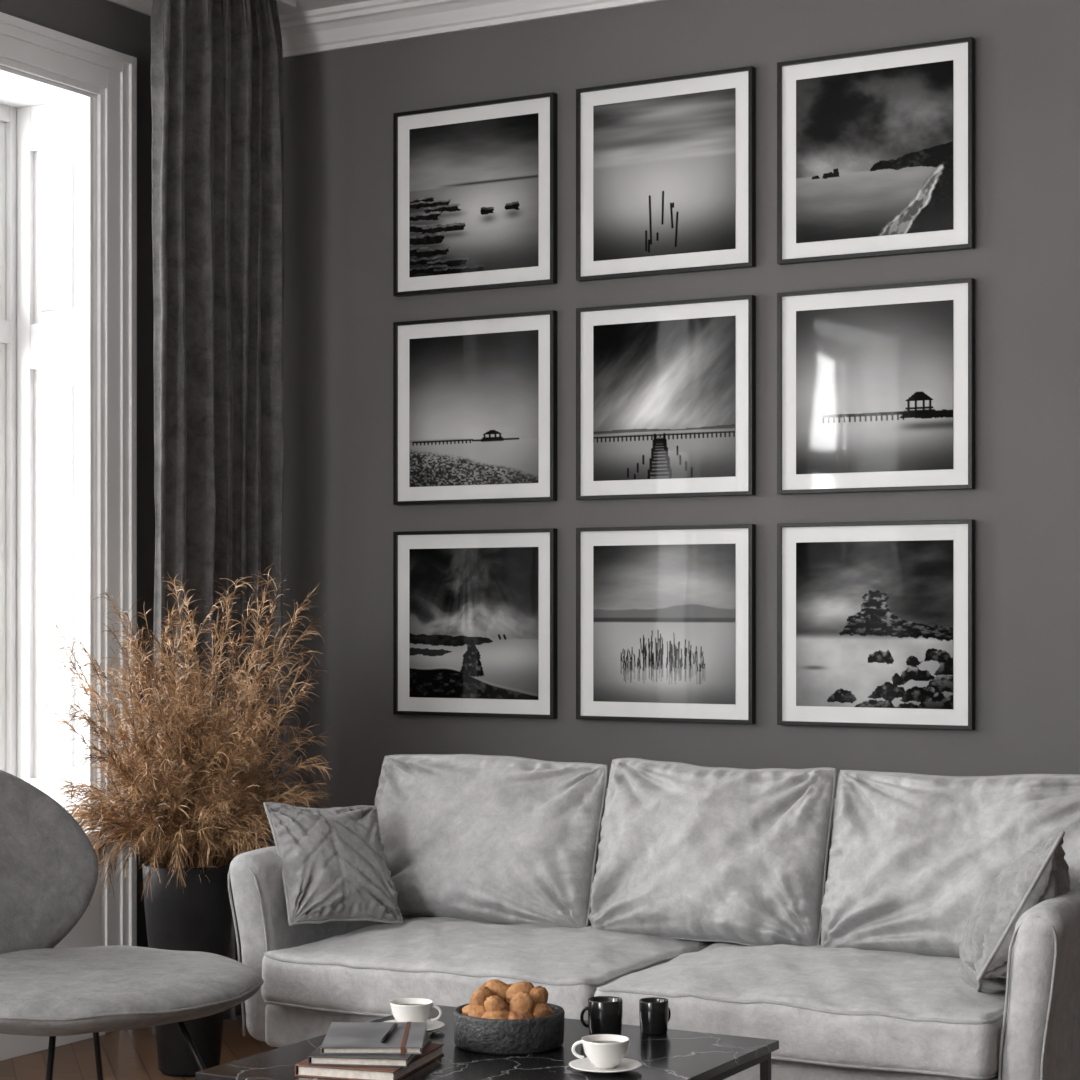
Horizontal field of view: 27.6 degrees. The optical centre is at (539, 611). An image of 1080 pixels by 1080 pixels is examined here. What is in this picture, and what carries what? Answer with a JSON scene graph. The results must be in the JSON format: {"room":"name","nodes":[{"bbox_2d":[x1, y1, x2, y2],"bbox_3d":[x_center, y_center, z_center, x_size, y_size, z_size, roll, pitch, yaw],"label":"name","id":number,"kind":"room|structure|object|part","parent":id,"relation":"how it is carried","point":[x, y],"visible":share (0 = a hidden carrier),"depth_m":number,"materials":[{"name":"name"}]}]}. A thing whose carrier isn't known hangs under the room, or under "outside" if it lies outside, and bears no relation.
{"room":"living room","nodes":[
{"label":"living room","id":0,"kind":"room"},
{"bbox_2d":[0,0,154,947],"bbox_3d":[-3.135,-0.357,4.045,0.400,3.315,8.300,0,0,29],"label":"wall","id":1,"kind":"structure","parent":0,"point":[105,23],"depth_m":6.97,"materials":[{"name":"grey paint"}]},
{"bbox_2d":[0,65,96,828],"bbox_3d":[-1.780,-0.457,6.355,0.300,2.274,1.155,0,0,29],"label":"lining","id":2,"kind":"object","parent":1,"relation":"attached to","point":[18,89],"visible":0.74,"depth_m":6.81,"materials":[{"name":"white paint"}]},
{"bbox_2d":[0,103,16,776],"bbox_3d":[-1.938,-0.457,6.444,0.059,2.274,1.155,0,0,29],"label":"window","id":3,"kind":"structure","parent":2,"relation":"attached to","point":[8,114],"depth_m":6.89,"materials":[{"name":"white paint"}]},
{"bbox_2d":[17,98,93,828],"bbox_3d":[-1.780,-0.451,6.355,0.298,2.262,1.131,0,0,29],"label":"shutter panels","id":4,"kind":"object","parent":2,"relation":"attached to","point":[70,123],"visible":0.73,"depth_m":6.84,"materials":[{"name":"white paint"}]},
{"bbox_2d":[0,845,104,1060],"bbox_3d":[-1.634,1.005,6.273,0.035,0.590,1.155,0,0,29],"label":"apron","id":5,"kind":"object","parent":1,"relation":"attached to","point":[86,933],"visible":0.16,"depth_m":6.66,"materials":[{"name":"white paint"}]},
{"bbox_2d":[0,12,136,1032],"bbox_3d":[-1.632,-0.218,6.272,0.040,3.036,1.439,0,0,29],"label":"window frame","id":6,"kind":"structure","parent":1,"relation":"attached to","point":[27,47],"depth_m":6.82,"materials":[{"name":"white paint"}]},
{"bbox_2d":[84,829,113,845],"bbox_3d":[-1.749,0.689,6.338,0.368,0.042,1.153,0,0,29],"label":"sill","id":7,"kind":"structure","parent":1,"relation":"attached to","point":[86,829],"depth_m":6.68,"materials":[{"name":"white paint"}]},
{"bbox_2d":[108,0,152,15],"bbox_3d":[-2.920,-1.956,3.924,0.095,0.117,8.300,0,0,29],"label":"trim","id":8,"kind":"structure","parent":1,"relation":"attached to","point":[142,6],"depth_m":6.93,"materials":[{"name":"white paint"}]},
{"bbox_2d":[0,1015,278,1079],"bbox_3d":[-0.389,1.350,2.502,6.900,0.100,8.700,0,0,29],"label":"floor","id":9,"kind":"structure","parent":0,"point":[125,1054],"depth_m":6.42,"materials":[{"name":"brown wood"}]},
{"bbox_2d":[0,770,263,1079],"bbox_3d":[-1.113,0.846,5.213,0.914,0.915,0.886,0,0,29],"label":"lounge chair","id":10,"kind":"object","parent":9,"relation":"on","point":[49,864],"visible":1,"depth_m":5.29,"materials":[{"name":"grey fabric"}]},
{"bbox_3d":[-1.380,0.644,5.475,0.180,0.510,0.570,0,0,44],"label":"backrest","id":11,"kind":"part","parent":10,"relation":"part of","materials":[{"name":"grey fabric"}]},
{"bbox_3d":[-1.101,0.897,5.206,0.880,0.118,0.880,0,0,29],"label":"seat","id":12,"kind":"part","parent":10,"relation":"part of","materials":[{"name":"grey fabric"}]},
{"bbox_2d":[142,860,233,1076],"bbox_3d":[-0.993,1.005,6.225,0.260,0.590,0.260,0,0,29],"label":"floor vase","id":13,"kind":"object","parent":9,"relation":"on","point":[197,918],"visible":0.67,"depth_m":6.13,"materials":[{"name":"black ceramic"}]},
{"bbox_2d":[43,563,331,908],"bbox_3d":[-1.000,0.370,6.229,0.796,1.021,0.811,0,0,29],"label":"dried pampas grass","id":14,"kind":"object","parent":13,"relation":"in","point":[179,820],"depth_m":6.11,"materials":[{"name":"brown plant"}]},
{"bbox_2d":[195,1005,778,1079],"bbox_3d":[-0.083,1.085,4.316,0.841,0.430,0.828,0,0,29],"label":"coffee table","id":15,"kind":"object","parent":9,"relation":"on","point":[675,1054],"visible":0.65,"depth_m":4.28,"materials":[{"name":"black stone"}]},
{"bbox_2d":[295,1043,443,1079],"bbox_3d":[-0.324,0.859,4.221,0.200,0.022,0.270,0,0,17],"label":"book","id":16,"kind":"object","parent":15,"relation":"on","point":[432,1052],"visible":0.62,"depth_m":4.11,"materials":[{"name":"paper"}]},
{"bbox_2d":[308,1032,431,1067],"bbox_3d":[-0.324,0.839,4.232,0.190,0.017,0.260,0,0,7],"label":"book","id":17,"kind":"object","parent":16,"relation":"on","point":[315,1058],"visible":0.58,"depth_m":4.11,"materials":[{"name":"white paper"}]},
{"bbox_2d":[321,1022,426,1054],"bbox_3d":[-0.318,0.823,4.252,0.190,0.015,0.251,0,0,-1],"label":"book","id":18,"kind":"object","parent":17,"relation":"on","point":[341,1037],"visible":1,"depth_m":4.21,"materials":[{"name":"grey paper"}]},
{"bbox_2d":[381,1023,397,1042],"bbox_3d":[-0.290,0.811,4.249,0.008,0.008,0.174,0,0,5],"label":"pen","id":19,"kind":"object","parent":18,"relation":"on","point":[395,1025],"visible":1,"depth_m":4.23,"materials":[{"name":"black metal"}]},
{"bbox_2d":[384,998,444,1030],"bbox_3d":[-0.267,0.840,4.573,0.140,0.060,0.140,0,0,29],"label":"coffee cup","id":20,"kind":"object","parent":15,"relation":"on","point":[403,1009],"visible":0.59,"depth_m":4.55,"materials":[{"name":"ceramic"}]},
{"bbox_3d":[-0.215,0.832,4.564,0.025,0.037,0.007,0,0,9],"label":"handle","id":21,"kind":"part","parent":20,"relation":"part of","materials":[{"name":"ceramic"}]},
{"bbox_2d":[453,1003,564,1054],"bbox_3d":[-0.062,0.835,4.419,0.224,0.071,0.224,0,0,29],"label":"bowl","id":22,"kind":"object","parent":15,"relation":"on","point":[472,1034],"visible":0.85,"depth_m":4.32,"materials":[{"name":"stone"}]},
{"bbox_2d":[461,979,553,1018],"bbox_3d":[-0.062,0.797,4.419,0.186,0.110,0.186,0,0,29],"label":"cookies","id":23,"kind":"object","parent":22,"relation":"in","point":[494,999],"visible":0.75,"depth_m":4.38,"materials":[{"name":"brown food"}]},
{"bbox_2d":[580,996,622,1034],"bbox_3d":[0.133,0.833,4.520,0.074,0.075,0.074,0,0,-42],"label":"mug","id":24,"kind":"object","parent":15,"relation":"on","point":[605,1013],"visible":0.88,"depth_m":4.49,"materials":[{"name":"ceramic"}]},
{"bbox_3d":[0.091,0.833,4.522,0.018,0.044,0.007,0,0,3],"label":"handle","id":25,"kind":"part","parent":24,"relation":"part of","materials":[{"name":"black ceramic"}]},
{"bbox_2d":[569,1034,641,1072],"bbox_3d":[0.124,0.840,4.175,0.140,0.060,0.140,0,0,29],"label":"coffee cup","id":26,"kind":"object","parent":15,"relation":"on","point":[605,1053],"visible":1,"depth_m":4.15,"materials":[{"name":"ceramic"}]},
{"bbox_3d":[0.072,0.832,4.184,0.025,0.037,0.007,0,0,9],"label":"handle","id":27,"kind":"part","parent":26,"relation":"part of","materials":[{"name":"ceramic"}]},
{"bbox_2d":[639,997,670,1034],"bbox_3d":[0.236,0.836,4.552,0.061,0.068,0.068,0,0,12],"label":"mug","id":28,"kind":"object","parent":15,"relation":"on","point":[654,1012],"visible":1,"depth_m":4.52,"materials":[{"name":"ceramic"}]},
{"bbox_3d":[-0.083,1.094,4.316,0.817,0.412,0.804,0,0,29],"label":"metal frame","id":29,"kind":"part","parent":15,"relation":"part of","materials":[{"name":"black metal"}]},
{"bbox_2d":[228,754,1079,1079],"bbox_3d":[0.366,0.847,5.588,2.218,0.906,1.029,0,0,29],"label":"sofa","id":30,"kind":"object","parent":9,"relation":"on","point":[757,903],"visible":0.88,"depth_m":5.52,"materials":[{"name":"grey fabric"}]},
{"bbox_3d":[-0.540,0.872,6.079,0.155,0.504,0.932,0,0,29],"label":"arm","id":31,"kind":"part","parent":30,"relation":"part of","materials":[{"name":"grey fabric"}]},
{"bbox_2d":[263,802,403,925],"bbox_3d":[-0.546,0.669,5.857,0.372,0.328,0.220,0,0,-36],"label":"throw pillow","id":32,"kind":"object","parent":30,"relation":"on","point":[334,866],"visible":1,"depth_m":5.80,"materials":[{"name":"fabric"}]},
{"bbox_2d":[261,917,714,1020],"bbox_3d":[-0.120,0.917,5.722,0.973,0.185,0.786,0,0,29],"label":"seat cushion","id":33,"kind":"object","parent":30,"relation":"on","point":[333,970],"depth_m":5.54,"materials":[{"name":"grey fabric"}]},
{"bbox_2d":[374,755,605,927],"bbox_3d":[-0.171,0.633,6.086,0.723,0.459,0.315,0,0,29],"label":"cushion","id":34,"kind":"object","parent":30,"relation":"on","point":[484,839],"depth_m":5.98,"materials":[{"name":"grey fabric"}]},
{"bbox_3d":[0.358,1.063,5.581,1.958,0.119,0.904,0,0,29],"label":"frame","id":35,"kind":"part","parent":30,"relation":"part of","materials":[{"name":"grey fabric"}]},
{"bbox_2d":[589,759,833,945],"bbox_3d":[0.438,0.631,5.740,0.645,0.468,0.333,0,0,29],"label":"cushion","id":36,"kind":"object","parent":30,"relation":"on","point":[689,855],"depth_m":5.65,"materials":[{"name":"grey fabric"}]},
{"bbox_3d":[0.553,0.810,5.930,2.095,0.620,0.249,0,0,29],"label":"frame","id":37,"kind":"part","parent":30,"relation":"part of","materials":[{"name":"grey fabric"}]},
{"bbox_2d":[594,942,1004,1079],"bbox_3d":[0.728,0.919,5.247,0.974,0.184,0.789,0,0,29],"label":"seat cushion","id":38,"kind":"object","parent":30,"relation":"on","point":[860,1010],"depth_m":4.95,"materials":[{"name":"grey fabric"}]},
{"bbox_2d":[821,772,1079,957],"bbox_3d":[1.059,0.630,5.386,0.762,0.463,0.360,0,0,29],"label":"cushion","id":39,"kind":"object","parent":30,"relation":"on","point":[912,856],"depth_m":5.37,"materials":[{"name":"grey fabric"}]},
{"bbox_2d":[959,830,1069,993],"bbox_3d":[1.061,0.689,4.920,0.243,0.426,0.463,0,0,12],"label":"throw pillow","id":40,"kind":"object","parent":30,"relation":"on","point":[1039,874],"visible":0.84,"depth_m":4.79,"materials":[{"name":"fabric"}]},
{"bbox_3d":[1.259,0.872,5.068,0.154,0.505,0.932,0,0,29],"label":"arm","id":41,"kind":"part","parent":30,"relation":"part of","materials":[{"name":"grey fabric"}]},
{"bbox_2d":[277,0,295,8],"bbox_3d":[-1.409,-2.006,6.230,0.040,0.018,2.400,0,0,29],"label":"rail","id":42,"kind":"object","parent":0,"point":[287,4],"depth_m":7.24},
{"bbox_2d":[277,0,369,14],"bbox_3d":[-0.389,-2.065,2.502,6.900,0.100,8.700,0,0,29],"label":"ceiling","id":43,"kind":"structure","parent":0,"point":[301,5],"depth_m":7.30,"materials":[{"name":"paint"}]},
{"bbox_2d":[151,0,284,1033],"bbox_3d":[-1.008,-0.354,6.955,0.103,3.284,0.655,0,0,29],"label":"curtain","id":44,"kind":"object","parent":43,"relation":"hanging from","point":[218,219],"visible":0.64,"depth_m":6.94,"materials":[{"name":"fabric"}]},
{"bbox_2d":[282,0,1079,808],"bbox_3d":[1.693,-0.357,6.208,6.900,3.315,0.200,0,0,29],"label":"wall","id":45,"kind":"structure","parent":0,"point":[341,518],"depth_m":6.77,"materials":[{"name":"grey paint"}]},
{"bbox_2d":[279,0,663,57],"bbox_3d":[1.751,-1.956,6.005,6.200,0.117,0.095,0,0,29],"label":"trim","id":46,"kind":"structure","parent":45,"relation":"attached to","point":[371,22],"depth_m":7.24,"materials":[{"name":"white paint"}]},
{"bbox_2d":[393,92,556,296],"bbox_3d":[-0.215,-1.349,7.147,0.605,0.605,0.029,0,0,29],"label":"framed photo","id":47,"kind":"object","parent":45,"relation":"attached to","point":[475,184],"visible":1,"depth_m":7.14,"materials":[{"name":"grey paper"}]},
{"bbox_2d":[409,113,537,277],"bbox_3d":[-0.218,-1.349,7.142,0.489,0.489,0.001,0,0,29],"label":"print","id":48,"kind":"object","parent":47,"relation":"attached to","point":[473,185],"depth_m":7.14},
{"bbox_2d":[393,310,556,504],"bbox_3d":[-0.215,-0.656,7.147,0.605,0.605,0.029,0,0,29],"label":"framed photo","id":49,"kind":"object","parent":45,"relation":"attached to","point":[475,397],"visible":1,"depth_m":7.14,"materials":[{"name":"grey paper"}]},
{"bbox_2d":[409,330,537,486],"bbox_3d":[-0.218,-0.656,7.142,0.489,0.489,0.001,0,0,29],"label":"print","id":50,"kind":"object","parent":49,"relation":"attached to","point":[473,399],"depth_m":7.14},
{"bbox_2d":[393,528,556,718],"bbox_3d":[-0.215,0.036,7.147,0.605,0.605,0.029,0,0,29],"label":"framed photo","id":51,"kind":"object","parent":45,"relation":"attached to","point":[475,611],"visible":1,"depth_m":7.14,"materials":[{"name":"paper"}]},
{"bbox_2d":[409,547,537,699],"bbox_3d":[-0.218,0.036,7.142,0.489,0.489,0.001,0,0,29],"label":"print","id":52,"kind":"object","parent":51,"relation":"attached to","point":[473,612],"depth_m":7.14},
{"bbox_2d":[576,66,755,281],"bbox_3d":[0.384,-1.349,6.811,0.605,0.605,0.029,0,0,29],"label":"framed photo","id":53,"kind":"object","parent":45,"relation":"attached to","point":[666,166],"visible":1,"depth_m":6.80,"materials":[{"name":"grey paper"}]},
{"bbox_2d":[593,88,735,260],"bbox_3d":[0.381,-1.349,6.806,0.489,0.489,0.001,0,0,29],"label":"print","id":54,"kind":"object","parent":53,"relation":"attached to","point":[664,168],"depth_m":6.80},
{"bbox_2d":[576,295,755,499],"bbox_3d":[0.384,-0.656,6.811,0.605,0.605,0.029,0,0,29],"label":"framed photo","id":55,"kind":"object","parent":45,"relation":"attached to","point":[666,391],"visible":1,"depth_m":6.80,"materials":[{"name":"grey paper"}]},
{"bbox_2d":[593,316,735,480],"bbox_3d":[0.381,-0.656,6.806,0.489,0.489,0.001,0,0,29],"label":"print","id":56,"kind":"object","parent":55,"relation":"attached to","point":[664,392],"depth_m":6.80},
{"bbox_2d":[576,524,755,723],"bbox_3d":[0.384,0.036,6.811,0.605,0.605,0.029,0,0,29],"label":"framed photo","id":57,"kind":"object","parent":45,"relation":"attached to","point":[666,615],"visible":1,"depth_m":6.80,"materials":[{"name":"grey paper"}]},
{"bbox_2d":[593,544,735,703],"bbox_3d":[0.381,0.036,6.806,0.489,0.489,0.001,0,0,29],"label":"print","id":58,"kind":"object","parent":57,"relation":"attached to","point":[664,616],"depth_m":6.80},
{"bbox_2d":[777,37,974,264],"bbox_3d":[0.983,-1.349,6.474,0.605,0.605,0.029,0,0,29],"label":"framed photo","id":59,"kind":"object","parent":45,"relation":"attached to","point":[876,148],"visible":1,"depth_m":6.46,"materials":[{"name":"grey paper"}]},
{"bbox_2d":[796,60,952,242],"bbox_3d":[0.980,-1.349,6.469,0.489,0.489,0.001,0,0,29],"label":"print","id":60,"kind":"object","parent":59,"relation":"attached to","point":[874,148],"depth_m":6.47},
{"bbox_2d":[777,278,974,494],"bbox_3d":[0.983,-0.656,6.474,0.605,0.605,0.029,0,0,29],"label":"framed photo","id":61,"kind":"object","parent":45,"relation":"attached to","point":[876,383],"visible":1,"depth_m":6.46,"materials":[{"name":"grey paper"}]},
{"bbox_2d":[796,300,952,473],"bbox_3d":[0.980,-0.656,6.469,0.489,0.489,0.001,0,0,29],"label":"print","id":62,"kind":"object","parent":61,"relation":"attached to","point":[874,384],"depth_m":6.47},
{"bbox_2d":[777,519,974,729],"bbox_3d":[0.983,0.036,6.474,0.605,0.605,0.029,0,0,29],"label":"framed photo","id":63,"kind":"object","parent":45,"relation":"attached to","point":[876,619],"visible":1,"depth_m":6.46,"materials":[{"name":"grey paper"}]},
{"bbox_2d":[796,540,952,708],"bbox_3d":[0.980,0.036,6.469,0.489,0.489,0.001,0,0,29],"label":"print","id":64,"kind":"object","parent":63,"relation":"attached to","point":[874,619],"depth_m":6.47}
]}

